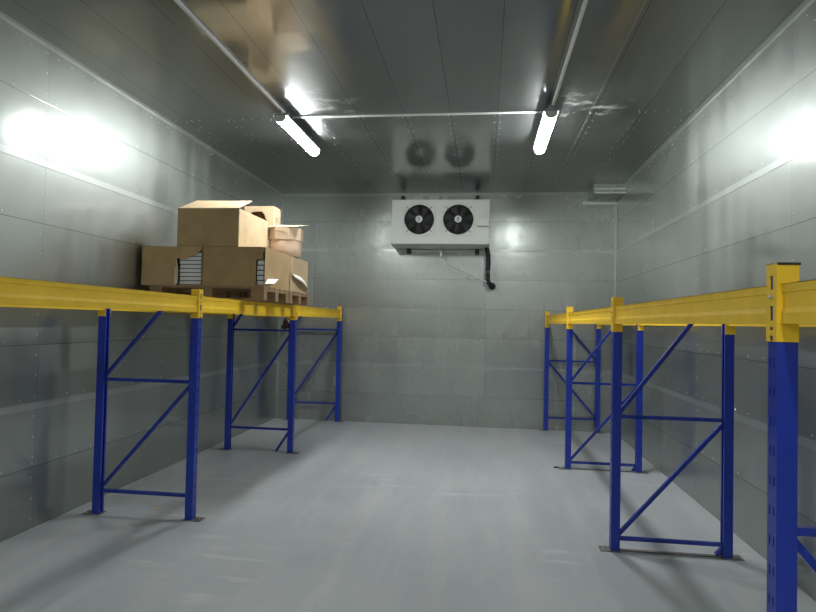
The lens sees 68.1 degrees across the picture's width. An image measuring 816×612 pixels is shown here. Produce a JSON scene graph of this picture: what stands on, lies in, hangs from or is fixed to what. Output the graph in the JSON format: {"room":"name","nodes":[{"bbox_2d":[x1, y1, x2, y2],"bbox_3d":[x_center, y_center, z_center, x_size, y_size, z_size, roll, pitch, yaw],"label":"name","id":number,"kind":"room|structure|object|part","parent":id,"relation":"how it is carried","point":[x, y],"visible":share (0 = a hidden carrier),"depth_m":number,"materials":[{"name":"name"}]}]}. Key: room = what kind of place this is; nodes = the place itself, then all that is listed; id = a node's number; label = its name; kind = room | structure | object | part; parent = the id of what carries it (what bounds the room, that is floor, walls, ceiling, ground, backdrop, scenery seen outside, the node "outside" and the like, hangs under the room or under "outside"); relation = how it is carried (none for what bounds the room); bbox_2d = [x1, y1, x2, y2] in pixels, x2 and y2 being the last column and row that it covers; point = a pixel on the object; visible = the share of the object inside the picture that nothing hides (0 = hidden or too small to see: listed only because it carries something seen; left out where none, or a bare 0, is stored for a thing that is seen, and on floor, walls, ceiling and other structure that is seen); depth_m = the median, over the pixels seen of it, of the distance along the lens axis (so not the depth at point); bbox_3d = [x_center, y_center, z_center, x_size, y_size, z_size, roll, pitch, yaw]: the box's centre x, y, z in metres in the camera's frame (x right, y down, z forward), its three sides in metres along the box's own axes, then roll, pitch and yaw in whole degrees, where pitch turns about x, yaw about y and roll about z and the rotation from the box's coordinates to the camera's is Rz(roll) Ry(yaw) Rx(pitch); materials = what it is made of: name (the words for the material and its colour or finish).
{"room":"warehouse","nodes":[
{"label":"warehouse","id":0,"kind":"room"},
{"bbox_2d":[0,19,281,541],"bbox_3d":[-3.331,-0.239,3.045,0.103,3.996,15.790,1,-2,7],"label":"wall","id":1,"kind":"structure","parent":0,"point":[55,226],"depth_m":5.59,"materials":[{"name":"metal"}]},
{"bbox_2d":[0,144,177,213],"bbox_3d":[-3.260,-1.239,3.066,0.003,0.056,15.590,1,-2,7],"label":"trim","id":2,"kind":"structure","parent":1,"relation":"attached to","point":[3,148],"depth_m":5.44,"materials":[{"name":"metal"}]},
{"bbox_2d":[0,360,276,415],"bbox_3d":[-3.304,0.759,3.012,0.003,0.056,15.590,1,-2,7],"label":"trim","id":3,"kind":"structure","parent":1,"relation":"attached to","point":[35,405],"depth_m":5.66,"materials":[{"name":"metal"}]},
{"bbox_2d":[0,11,282,195],"bbox_3d":[-3.223,-2.217,3.090,0.035,0.035,15.590,1,-2,7],"label":"trim","id":4,"kind":"structure","parent":1,"relation":"attached to","point":[6,18],"depth_m":5.89,"materials":[{"name":"metal"}]},
{"bbox_2d":[0,0,805,193],"bbox_3d":[-0.359,-2.230,2.728,6.006,0.103,15.790,1,-2,7],"label":"ceiling","id":5,"kind":"structure","parent":0,"point":[312,57],"depth_m":5.46,"materials":[{"name":"metal"}]},
{"bbox_2d":[174,0,285,112],"bbox_3d":[-1.748,-2.183,3.321,0.022,0.026,6.700,1,-2,7],"label":"conduit","id":6,"kind":"object","parent":5,"relation":"attached to","point":[182,6],"visible":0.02,"depth_m":5.01,"materials":[{"name":"grey metal"}]},
{"bbox_2d":[274,110,319,155],"bbox_3d":[-1.263,-1.998,6.953,0.148,0.179,1.356,1,-2,7],"label":"ceiling lamp","id":7,"kind":"object","parent":5,"relation":"attached to","point":[284,119],"visible":1,"depth_m":6.76,"materials":[{"name":"white plastic"}]},
{"bbox_2d":[293,111,542,118],"bbox_3d":[0.083,-2.059,6.502,2.730,0.018,0.020,1,-2,7],"label":"conduit","id":8,"kind":"object","parent":5,"relation":"attached to","point":[513,112],"visible":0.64,"depth_m":6.49,"materials":[{"name":"grey metal"}]},
{"bbox_2d":[533,105,558,154],"bbox_3d":[1.511,-1.946,6.651,0.148,0.179,1.356,1,-2,7],"label":"ceiling lamp","id":9,"kind":"object","parent":5,"relation":"attached to","point":[549,116],"visible":1,"depth_m":6.43,"materials":[{"name":"white plastic"}]},
{"bbox_2d":[535,114,555,153],"bbox_3d":[1.513,-1.893,6.672,0.120,0.070,1.274,1,-2,7],"label":"diffuser","id":10,"kind":"object","parent":9,"relation":"attached to","point":[547,122],"depth_m":6.55,"materials":[{"name":"white plastic"}]},
{"bbox_2d":[552,0,587,104],"bbox_3d":[1.072,-2.131,2.963,0.022,0.026,6.700,1,-2,7],"label":"conduit","id":11,"kind":"object","parent":5,"relation":"attached to","point":[585,2],"visible":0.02,"depth_m":4.82,"materials":[{"name":"grey metal"}]},
{"bbox_2d":[555,0,645,181],"bbox_3d":[1.383,-2.158,2.158,0.006,0.002,14.900,1,-2,7],"label":"trim","id":12,"kind":"structure","parent":5,"relation":"attached to","point":[645,0],"depth_m":5.11,"materials":[{"name":"metal"}]},
{"bbox_2d":[583,184,625,204],"bbox_3d":[3.173,-1.811,9.799,0.558,0.205,0.649,1,-2,7],"label":"vent","id":13,"kind":"object","parent":5,"relation":"attached to","point":[598,194],"depth_m":9.60,"materials":[{"name":"metal"}]},
{"bbox_2d":[0,418,815,611],"bbox_3d":[-0.449,1.862,2.618,6.006,0.100,15.790,1,-2,7],"label":"floor","id":14,"kind":"structure","parent":0,"point":[366,516],"depth_m":4.87,"materials":[{"name":"paint"}]},
{"bbox_2d":[82,298,204,521],"bbox_3d":[-2.298,0.847,5.322,1.089,1.992,0.108,1,-2,7],"label":"frame","id":15,"kind":"object","parent":14,"relation":"on","point":[103,370],"visible":0.92,"depth_m":5.31,"materials":[{"name":"blue metal"}]},
{"bbox_3d":[-2.781,1.831,5.354,0.158,0.007,0.108,1,-2,7],"label":"foot plate","id":16,"kind":"part","parent":15,"relation":"part of","materials":[{"name":"metal"}]},
{"bbox_3d":[-2.727,0.836,5.374,0.068,1.985,0.068,1,-2,7],"label":"post","id":17,"kind":"part","parent":15,"relation":"part of","materials":[{"name":"blue metal"}]},
{"bbox_2d":[110,309,232,318],"bbox_3d":[-2.543,0.005,6.762,0.082,0.253,2.724,1,-2,7],"label":"beam","id":18,"kind":"structure","parent":15,"relation":"attached to","point":[229,316],"depth_m":6.46,"materials":[{"name":"yellow metal"}]},
{"bbox_3d":[-1.869,0.852,5.265,0.068,1.985,0.068,1,-2,7],"label":"post","id":19,"kind":"part","parent":15,"relation":"part of","materials":[{"name":"blue metal"}]},
{"bbox_3d":[-1.858,1.847,5.236,0.158,0.007,0.108,1,-2,7],"label":"foot plate","id":20,"kind":"part","parent":15,"relation":"part of","materials":[{"name":"metal"}]},
{"bbox_2d":[201,290,297,319],"bbox_3d":[-1.671,0.021,6.651,0.082,0.253,2.724,1,-2,7],"label":"beam","id":21,"kind":"structure","parent":15,"relation":"attached to","point":[209,304],"depth_m":6.29,"materials":[{"name":"yellow metal"}]},
{"bbox_2d":[149,285,288,302],"bbox_3d":[-2.049,-0.128,6.666,1.250,0.142,0.800,1,-2,7],"label":"wooden pallet","id":22,"kind":"object","parent":21,"relation":"on","point":[258,293],"visible":0.73,"depth_m":6.37,"materials":[{"name":"brown wood"}]},
{"bbox_2d":[141,246,202,285],"bbox_3d":[-2.437,-0.412,6.721,0.667,0.410,0.786,1,-2,7],"label":"cardboard box","id":23,"kind":"object","parent":22,"relation":"on","point":[160,264],"visible":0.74,"depth_m":6.35,"materials":[{"name":"cardboard"}]},
{"bbox_3d":[-2.764,-0.418,6.768,0.006,0.410,0.763,1,-2,7],"label":"panel","id":24,"kind":"part","parent":23,"relation":"part of","materials":[{"name":"brown cardboard"}]},
{"bbox_3d":[-2.388,-0.400,7.108,0.667,0.410,0.006,1,-2,7],"label":"panel","id":25,"kind":"part","parent":23,"relation":"part of","materials":[{"name":"brown cardboard"}]},
{"bbox_2d":[179,281,200,284],"bbox_3d":[-2.270,-0.238,6.484,0.233,0.042,0.301,1,-2,7],"label":"pack","id":26,"kind":"object","parent":23,"relation":"in","point":[181,282],"visible":0.46,"depth_m":6.33,"materials":[{"name":"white plastic"}]},
{"bbox_2d":[180,277,200,280],"bbox_3d":[-2.265,-0.280,6.481,0.233,0.042,0.301,1,-2,7],"label":"pack","id":27,"kind":"object","parent":26,"relation":"on","point":[181,278],"visible":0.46,"depth_m":6.33,"materials":[{"name":"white plastic"}]},
{"bbox_2d":[180,273,200,276],"bbox_3d":[-2.267,-0.323,6.483,0.233,0.042,0.301,1,-2,7],"label":"pack","id":28,"kind":"object","parent":27,"relation":"on","point":[181,274],"visible":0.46,"depth_m":6.33,"materials":[{"name":"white plastic"}]},
{"bbox_2d":[180,269,200,272],"bbox_3d":[-2.269,-0.365,6.489,0.233,0.042,0.301,1,-2,7],"label":"pack","id":29,"kind":"object","parent":28,"relation":"on","point":[181,270],"visible":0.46,"depth_m":6.34,"materials":[{"name":"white plastic"}]},
{"bbox_2d":[180,265,200,268],"bbox_3d":[-2.264,-0.408,6.490,0.233,0.042,0.301,1,-2,7],"label":"pack","id":30,"kind":"object","parent":29,"relation":"on","point":[181,266],"visible":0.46,"depth_m":6.34,"materials":[{"name":"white plastic"}]},
{"bbox_2d":[180,261,200,264],"bbox_3d":[-2.265,-0.450,6.486,0.233,0.042,0.301,1,-2,7],"label":"pack","id":31,"kind":"object","parent":30,"relation":"on","point":[181,262],"visible":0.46,"depth_m":6.34,"materials":[{"name":"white plastic"}]},
{"bbox_2d":[180,257,201,260],"bbox_3d":[-2.264,-0.493,6.491,0.233,0.042,0.301,1,-2,7],"label":"pack","id":32,"kind":"object","parent":31,"relation":"on","point":[188,258],"visible":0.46,"depth_m":6.34,"materials":[{"name":"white plastic"}]},
{"bbox_2d":[190,253,201,256],"bbox_3d":[-2.258,-0.535,6.494,0.233,0.042,0.301,1,-2,7],"label":"pack","id":33,"kind":"object","parent":32,"relation":"on","point":[198,254],"visible":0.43,"depth_m":6.33,"materials":[{"name":"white plastic"}]},
{"bbox_3d":[-2.108,-0.406,6.685,0.006,0.410,0.763,1,-2,7],"label":"panel","id":34,"kind":"part","parent":23,"relation":"part of","materials":[{"name":"brown cardboard"}]},
{"bbox_2d":[202,246,288,290],"bbox_3d":[-1.740,-0.401,6.570,0.727,0.410,0.910,1,-2,7],"label":"cardboard box","id":35,"kind":"object","parent":22,"relation":"on","point":[222,266],"visible":0.89,"depth_m":6.27,"materials":[{"name":"brown cardboard"}]},
{"bbox_2d":[177,201,267,246],"bbox_3d":[-2.045,-0.892,6.752,0.679,0.558,0.835,1,-2,7],"label":"cardboard box","id":36,"kind":"object","parent":35,"relation":"on","point":[200,223],"visible":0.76,"depth_m":6.36,"materials":[{"name":"brown cardboard"}]},
{"bbox_3d":[-2.099,-0.826,6.338,0.679,0.400,0.006,1,-2,7],"label":"panel","id":37,"kind":"part","parent":36,"relation":"part of","materials":[{"name":"brown cardboard"}]},
{"bbox_3d":[-1.713,-0.807,6.707,0.006,0.400,0.823,1,-2,7],"label":"panel","id":38,"kind":"part","parent":36,"relation":"part of","materials":[{"name":"cardboard"}]},
{"bbox_3d":[-1.812,-0.410,6.260,0.663,0.410,0.006,1,-2,7],"label":"panel","id":39,"kind":"part","parent":35,"relation":"part of","materials":[{"name":"cardboard"}]},
{"bbox_3d":[-1.710,-0.388,7.021,0.673,0.410,0.006,1,-2,7],"label":"panel","id":40,"kind":"part","parent":35,"relation":"part of","materials":[{"name":"cardboard"}]},
{"bbox_3d":[-1.428,-0.393,6.598,0.006,0.410,0.763,1,-2,7],"label":"panel","id":41,"kind":"part","parent":35,"relation":"part of","materials":[{"name":"brown cardboard"}]},
{"bbox_3d":[-1.507,-0.229,6.386,0.070,0.051,0.301,1,-2,7],"label":"pack","id":42,"kind":"object","parent":35,"relation":"in","visible":0},
{"bbox_2d":[257,276,263,280],"bbox_3d":[-1.509,-0.281,6.389,0.070,0.052,0.301,1,-2,7],"label":"pack","id":43,"kind":"object","parent":42,"relation":"on","point":[259,278],"visible":0.46,"depth_m":6.24,"materials":[{"name":"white plastic"}]},
{"bbox_2d":[257,271,263,275],"bbox_3d":[-1.507,-0.334,6.388,0.070,0.052,0.301,1,-2,7],"label":"pack","id":44,"kind":"object","parent":43,"relation":"on","point":[259,273],"visible":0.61,"depth_m":6.24,"materials":[{"name":"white plastic"}]},
{"bbox_2d":[257,266,263,270],"bbox_3d":[-1.508,-0.386,6.388,0.070,0.052,0.301,1,-2,7],"label":"pack","id":45,"kind":"object","parent":44,"relation":"on","point":[259,268],"visible":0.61,"depth_m":6.24,"materials":[{"name":"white plastic"}]},
{"bbox_2d":[258,261,264,265],"bbox_3d":[-1.501,-0.439,6.390,0.070,0.052,0.301,1,-2,7],"label":"pack","id":46,"kind":"object","parent":45,"relation":"on","point":[260,263],"visible":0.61,"depth_m":6.24,"materials":[{"name":"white plastic"}]},
{"bbox_2d":[243,291,309,304],"bbox_3d":[-1.944,-0.104,7.495,1.250,0.142,0.800,1,-2,7],"label":"wooden pallet","id":47,"kind":"object","parent":21,"relation":"on","point":[295,298],"visible":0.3,"depth_m":7.38,"materials":[{"name":"brown wood"}]},
{"bbox_2d":[288,273,307,293],"bbox_3d":[-1.624,-0.277,7.454,0.739,0.216,0.680,1,-2,7],"label":"cardboard box","id":48,"kind":"object","parent":47,"relation":"on","point":[297,283],"visible":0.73,"depth_m":7.31,"materials":[{"name":"brown cardboard"}]},
{"bbox_3d":[-1.704,-0.288,7.125,0.663,0.216,0.006,1,-2,7],"label":"panel","id":49,"kind":"part","parent":48,"relation":"part of","materials":[{"name":"cardboard"}]},
{"bbox_2d":[289,256,307,276],"bbox_3d":[-1.657,-0.483,7.464,0.663,0.192,0.680,1,-2,7],"label":"cardboard box","id":50,"kind":"object","parent":48,"relation":"on","point":[297,266],"visible":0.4,"depth_m":7.36,"materials":[{"name":"brown cardboard"}]},
{"bbox_2d":[244,206,280,247],"bbox_3d":[-1.858,-0.917,7.694,0.382,0.665,0.260,1,-2,7],"label":"cardboard box","id":51,"kind":"object","parent":50,"relation":"on","point":[271,214],"visible":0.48,"depth_m":7.58,"materials":[{"name":"beige cardboard"}]},
{"bbox_3d":[-1.843,-0.913,7.820,0.380,0.665,0.006,1,-2,7],"label":"panel","id":52,"kind":"part","parent":51,"relation":"part of","materials":[{"name":"cardboard"}]},
{"bbox_3d":[-1.673,-0.913,7.671,0.006,0.665,0.248,1,-2,7],"label":"panel","id":53,"kind":"part","parent":51,"relation":"part of","materials":[{"name":"cardboard"}]},
{"bbox_2d":[267,225,308,257],"bbox_3d":[-1.468,-0.797,7.298,0.440,0.424,0.412,1,-2,7],"label":"cardboard box","id":54,"kind":"object","parent":50,"relation":"on","point":[286,239],"visible":0.81,"depth_m":7.13,"materials":[{"name":"brown cardboard"}]},
{"bbox_3d":[-1.700,-0.493,7.130,0.663,0.192,0.006,1,-2,7],"label":"panel","id":55,"kind":"part","parent":50,"relation":"part of","materials":[{"name":"cardboard"}]},
{"bbox_2d":[218,314,298,453],"bbox_3d":[-1.956,0.927,8.024,1.089,1.992,0.108,1,-2,7],"label":"frame","id":56,"kind":"object","parent":14,"relation":"on","point":[232,323],"visible":0.84,"depth_m":8.01,"materials":[{"name":"blue metal"}]},
{"bbox_3d":[-2.385,0.916,8.077,0.068,1.985,0.068,1,-2,7],"label":"post","id":57,"kind":"part","parent":56,"relation":"part of","materials":[{"name":"blue metal"}]},
{"bbox_2d":[235,314,289,318],"bbox_3d":[-2.212,0.082,9.376,0.082,0.253,2.546,1,-2,7],"label":"beam","id":58,"kind":"structure","parent":56,"relation":"attached to","point":[235,314],"depth_m":9.19,"materials":[{"name":"yellow metal"}]},
{"bbox_2d":[281,318,289,328],"bbox_3d":[-1.608,0.233,7.981,0.118,0.153,0.130,1,-2,7],"label":"bundle","id":59,"kind":"object","parent":56,"relation":"on","point":[286,323],"visible":1,"depth_m":7.96,"materials":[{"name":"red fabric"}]},
{"bbox_3d":[-1.527,0.932,7.968,0.068,1.985,0.068,1,-2,7],"label":"post","id":60,"kind":"part","parent":56,"relation":"part of","materials":[{"name":"blue metal"}]},
{"bbox_2d":[297,305,341,320],"bbox_3d":[-1.340,0.098,9.265,0.082,0.253,2.546,1,-2,7],"label":"beam","id":61,"kind":"structure","parent":56,"relation":"attached to","point":[303,311],"depth_m":9.13,"materials":[{"name":"yellow metal"}]},
{"bbox_2d":[282,316,343,421],"bbox_3d":[-1.637,1.002,10.550,1.089,1.992,0.108,1,-2,7],"label":"frame","id":62,"kind":"object","parent":14,"relation":"on","point":[338,333],"visible":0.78,"depth_m":10.48,"materials":[{"name":"blue metal"}]},
{"bbox_3d":[-2.066,0.991,10.602,0.068,1.985,0.068,1,-2,7],"label":"post","id":63,"kind":"part","parent":62,"relation":"part of","materials":[{"name":"blue metal"}]},
{"bbox_3d":[-1.208,1.007,10.493,0.068,1.985,0.068,1,-2,7],"label":"post","id":64,"kind":"part","parent":62,"relation":"part of","materials":[{"name":"blue metal"}]},
{"bbox_2d":[538,324,604,433],"bbox_3d":[2.724,1.091,10.026,1.055,1.976,0.108,1,-2,7],"label":"frame","id":65,"kind":"object","parent":14,"relation":"on","point":[597,359],"visible":0.88,"depth_m":10.00,"materials":[{"name":"blue metal"}]},
{"bbox_3d":[2.312,1.080,10.076,0.068,1.970,0.068,1,-2,7],"label":"post","id":66,"kind":"part","parent":65,"relation":"part of","materials":[{"name":"blue metal"}]},
{"bbox_3d":[3.136,1.095,9.972,0.068,1.970,0.068,1,-2,7],"label":"post","id":67,"kind":"part","parent":65,"relation":"part of","materials":[{"name":"blue metal"}]},
{"bbox_2d":[558,324,648,473],"bbox_3d":[2.388,1.012,7.364,1.055,1.976,0.108,1,-2,7],"label":"frame","id":68,"kind":"object","parent":14,"relation":"on","point":[637,467],"visible":0.91,"depth_m":7.35,"materials":[{"name":"blue metal"}]},
{"bbox_2d":[544,307,566,328],"bbox_3d":[2.157,0.187,8.781,0.082,0.273,2.683,1,-2,7],"label":"beam","id":69,"kind":"structure","parent":68,"relation":"attached to","point":[556,318],"depth_m":8.84,"materials":[{"name":"yellow metal"}]},
{"bbox_3d":[1.975,1.001,7.415,0.068,1.970,0.068,1,-2,7],"label":"post","id":70,"kind":"part","parent":68,"relation":"part of","materials":[{"name":"blue metal"}]},
{"bbox_2d":[597,324,635,328],"bbox_3d":[2.995,0.202,8.675,0.082,0.273,2.683,1,-2,7],"label":"beam","id":71,"kind":"structure","parent":68,"relation":"attached to","point":[598,325],"depth_m":9.55,"materials":[{"name":"yellow metal"}]},
{"bbox_3d":[2.799,1.016,7.310,0.068,1.970,0.068,1,-2,7],"label":"post","id":72,"kind":"part","parent":68,"relation":"part of","materials":[{"name":"blue metal"}]},
{"bbox_2d":[598,305,744,560],"bbox_3d":[2.052,0.933,4.712,1.055,1.976,0.108,1,-2,7],"label":"frame","id":73,"kind":"object","parent":14,"relation":"on","point":[725,550],"visible":0.95,"depth_m":4.69,"materials":[{"name":"blue metal"}]},
{"bbox_2d":[566,298,612,331],"bbox_3d":[1.821,0.108,6.125,0.082,0.273,2.673,1,-2,7],"label":"beam","id":74,"kind":"structure","parent":73,"relation":"attached to","point":[600,315],"depth_m":5.88,"materials":[{"name":"yellow metal"}]},
{"bbox_3d":[1.586,1.909,4.742,0.158,0.007,0.108,1,-2,7],"label":"foot plate","id":75,"kind":"part","parent":73,"relation":"part of","materials":[{"name":"metal"}]},
{"bbox_3d":[1.640,0.922,4.763,0.068,1.970,0.068,1,-2,7],"label":"post","id":76,"kind":"part","parent":73,"relation":"part of","materials":[{"name":"blue metal"}]},
{"bbox_2d":[638,324,721,333],"bbox_3d":[2.659,0.123,6.018,0.082,0.273,2.673,1,-2,7],"label":"beam","id":77,"kind":"structure","parent":73,"relation":"attached to","point":[640,326],"depth_m":6.03,"materials":[{"name":"yellow metal"}]},
{"bbox_3d":[2.464,0.938,4.658,0.068,1.970,0.068,1,-2,7],"label":"post","id":78,"kind":"part","parent":73,"relation":"part of","materials":[{"name":"blue metal"}]},
{"bbox_3d":[2.475,1.926,4.629,0.158,0.007,0.108,1,-2,7],"label":"foot plate","id":79,"kind":"part","parent":73,"relation":"part of","materials":[{"name":"metal"}]},
{"bbox_2d":[767,262,815,611],"bbox_3d":[1.716,0.850,2.055,1.055,1.986,0.108,1,-2,7],"label":"frame","id":80,"kind":"object","parent":14,"relation":"on","point":[783,545],"visible":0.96,"depth_m":2.08,"materials":[{"name":"blue metal"}]},
{"bbox_2d":[611,265,770,340],"bbox_3d":[1.485,0.029,3.470,0.082,0.273,2.679,1,-2,7],"label":"beam","id":81,"kind":"structure","parent":80,"relation":"attached to","point":[748,305],"depth_m":2.82,"materials":[{"name":"yellow metal"}]},
{"bbox_2d":[725,324,815,334],"bbox_3d":[2.323,0.045,3.363,0.082,0.273,2.679,1,-2,7],"label":"beam","id":82,"kind":"structure","parent":80,"relation":"attached to","point":[729,328],"depth_m":4.46,"materials":[{"name":"yellow metal"}]},
{"bbox_3d":[1.304,0.844,2.105,0.068,1.970,0.068,1,-2,7],"label":"post","id":83,"kind":"part","parent":80,"relation":"part of","materials":[{"name":"blue metal"}]},
{"bbox_2d":[768,263,815,341],"bbox_3d":[1.149,-0.050,0.811,0.082,0.273,2.681,1,-2,7],"label":"beam","id":84,"kind":"structure","parent":80,"relation":"attached to","point":[793,301],"depth_m":2.08,"materials":[{"name":"yellow metal"}]},
{"bbox_3d":[-2.640,0.767,2.616,1.089,1.992,0.108,1,-2,7],"label":"frame","id":85,"kind":"object","parent":14,"relation":"on","visible":0},
{"bbox_2d":[0,304,105,315],"bbox_3d":[-2.885,-0.075,4.058,0.082,0.253,2.727,1,-2,7],"label":"beam","id":86,"kind":"structure","parent":85,"relation":"attached to","point":[101,312],"depth_m":4.81,"materials":[{"name":"yellow metal"}]},
{"bbox_2d":[0,276,201,317],"bbox_3d":[-2.013,-0.059,3.947,0.082,0.253,2.727,1,-2,7],"label":"beam","id":87,"kind":"structure","parent":85,"relation":"attached to","point":[13,291],"depth_m":3.81,"materials":[{"name":"yellow metal"}]},
{"bbox_2d":[276,193,614,431],"bbox_3d":[0.580,0.046,10.451,5.806,3.996,0.104,1,-2,7],"label":"wall","id":88,"kind":"structure","parent":0,"point":[399,307],"depth_m":10.36,"materials":[{"name":"metal"}]},
{"bbox_2d":[275,206,283,416],"bbox_3d":[-2.289,0.089,10.743,0.037,3.760,0.037,1,-2,7],"label":"trim","id":89,"kind":"structure","parent":88,"relation":"attached to","point":[282,207],"depth_m":10.73,"materials":[{"name":"metal"}]},
{"bbox_2d":[284,192,583,196],"bbox_3d":[0.370,-1.935,10.465,5.214,0.045,0.045,1,-2,7],"label":"trim","id":90,"kind":"structure","parent":88,"relation":"attached to","point":[481,193],"depth_m":10.47,"materials":[{"name":"metal"}]},
{"bbox_2d":[390,195,495,289],"bbox_3d":[0.604,-1.103,10.122,1.753,1.605,0.611,1,-2,7],"label":"evaporator unit","id":91,"kind":"object","parent":88,"relation":"attached to","point":[416,224],"visible":1,"depth_m":9.91,"materials":[{"name":"white metal"}]},
{"bbox_2d":[390,243,488,248],"bbox_3d":[0.540,-1.006,10.130,1.628,0.030,0.512,1,-2,7],"label":"drip tray","id":92,"kind":"object","parent":91,"relation":"on","point":[396,245],"depth_m":10.08,"materials":[{"name":"white metal"}]},
{"bbox_2d":[279,361,610,372],"bbox_3d":[0.552,1.042,10.375,5.800,0.040,0.003,1,-2,7],"label":"trim","id":93,"kind":"structure","parent":88,"relation":"attached to","point":[302,362],"depth_m":10.37,"materials":[{"name":"metal"}]},
{"bbox_2d":[301,249,613,252],"bbox_3d":[0.596,-0.957,10.429,5.800,0.040,0.003,1,-2,7],"label":"trim","id":94,"kind":"structure","parent":88,"relation":"attached to","point":[412,250],"depth_m":10.39,"materials":[{"name":"metal"}]},
{"bbox_2d":[613,205,616,296],"bbox_3d":[3.427,0.194,10.016,0.037,3.760,0.037,1,-2,7],"label":"trim","id":95,"kind":"structure","parent":88,"relation":"attached to","point":[615,215],"depth_m":10.06,"materials":[{"name":"metal"}]},
{"bbox_2d":[616,1,815,600],"bbox_3d":[2.523,-0.131,2.301,0.103,3.996,15.790,1,-2,7],"label":"wall","id":96,"kind":"structure","parent":0,"point":[767,113],"depth_m":5.42,"materials":[{"name":"metal"}]},
{"bbox_2d":[617,139,815,252],"bbox_3d":[2.496,-1.133,2.335,0.003,0.056,15.590,1,-2,7],"label":"trim","id":97,"kind":"structure","parent":96,"relation":"attached to","point":[803,149],"depth_m":5.26,"materials":[{"name":"metal"}]},
{"bbox_2d":[622,373,815,449],"bbox_3d":[2.452,0.865,2.281,0.003,0.056,15.590,1,-2,7],"label":"trim","id":98,"kind":"structure","parent":96,"relation":"attached to","point":[803,441],"depth_m":5.62,"materials":[{"name":"metal"}]},
{"bbox_2d":[624,0,815,184],"bbox_3d":[2.501,-2.112,2.363,0.035,0.035,15.590,1,-2,7],"label":"trim","id":99,"kind":"structure","parent":96,"relation":"attached to","point":[807,3],"depth_m":5.31,"materials":[{"name":"metal"}]}
]}

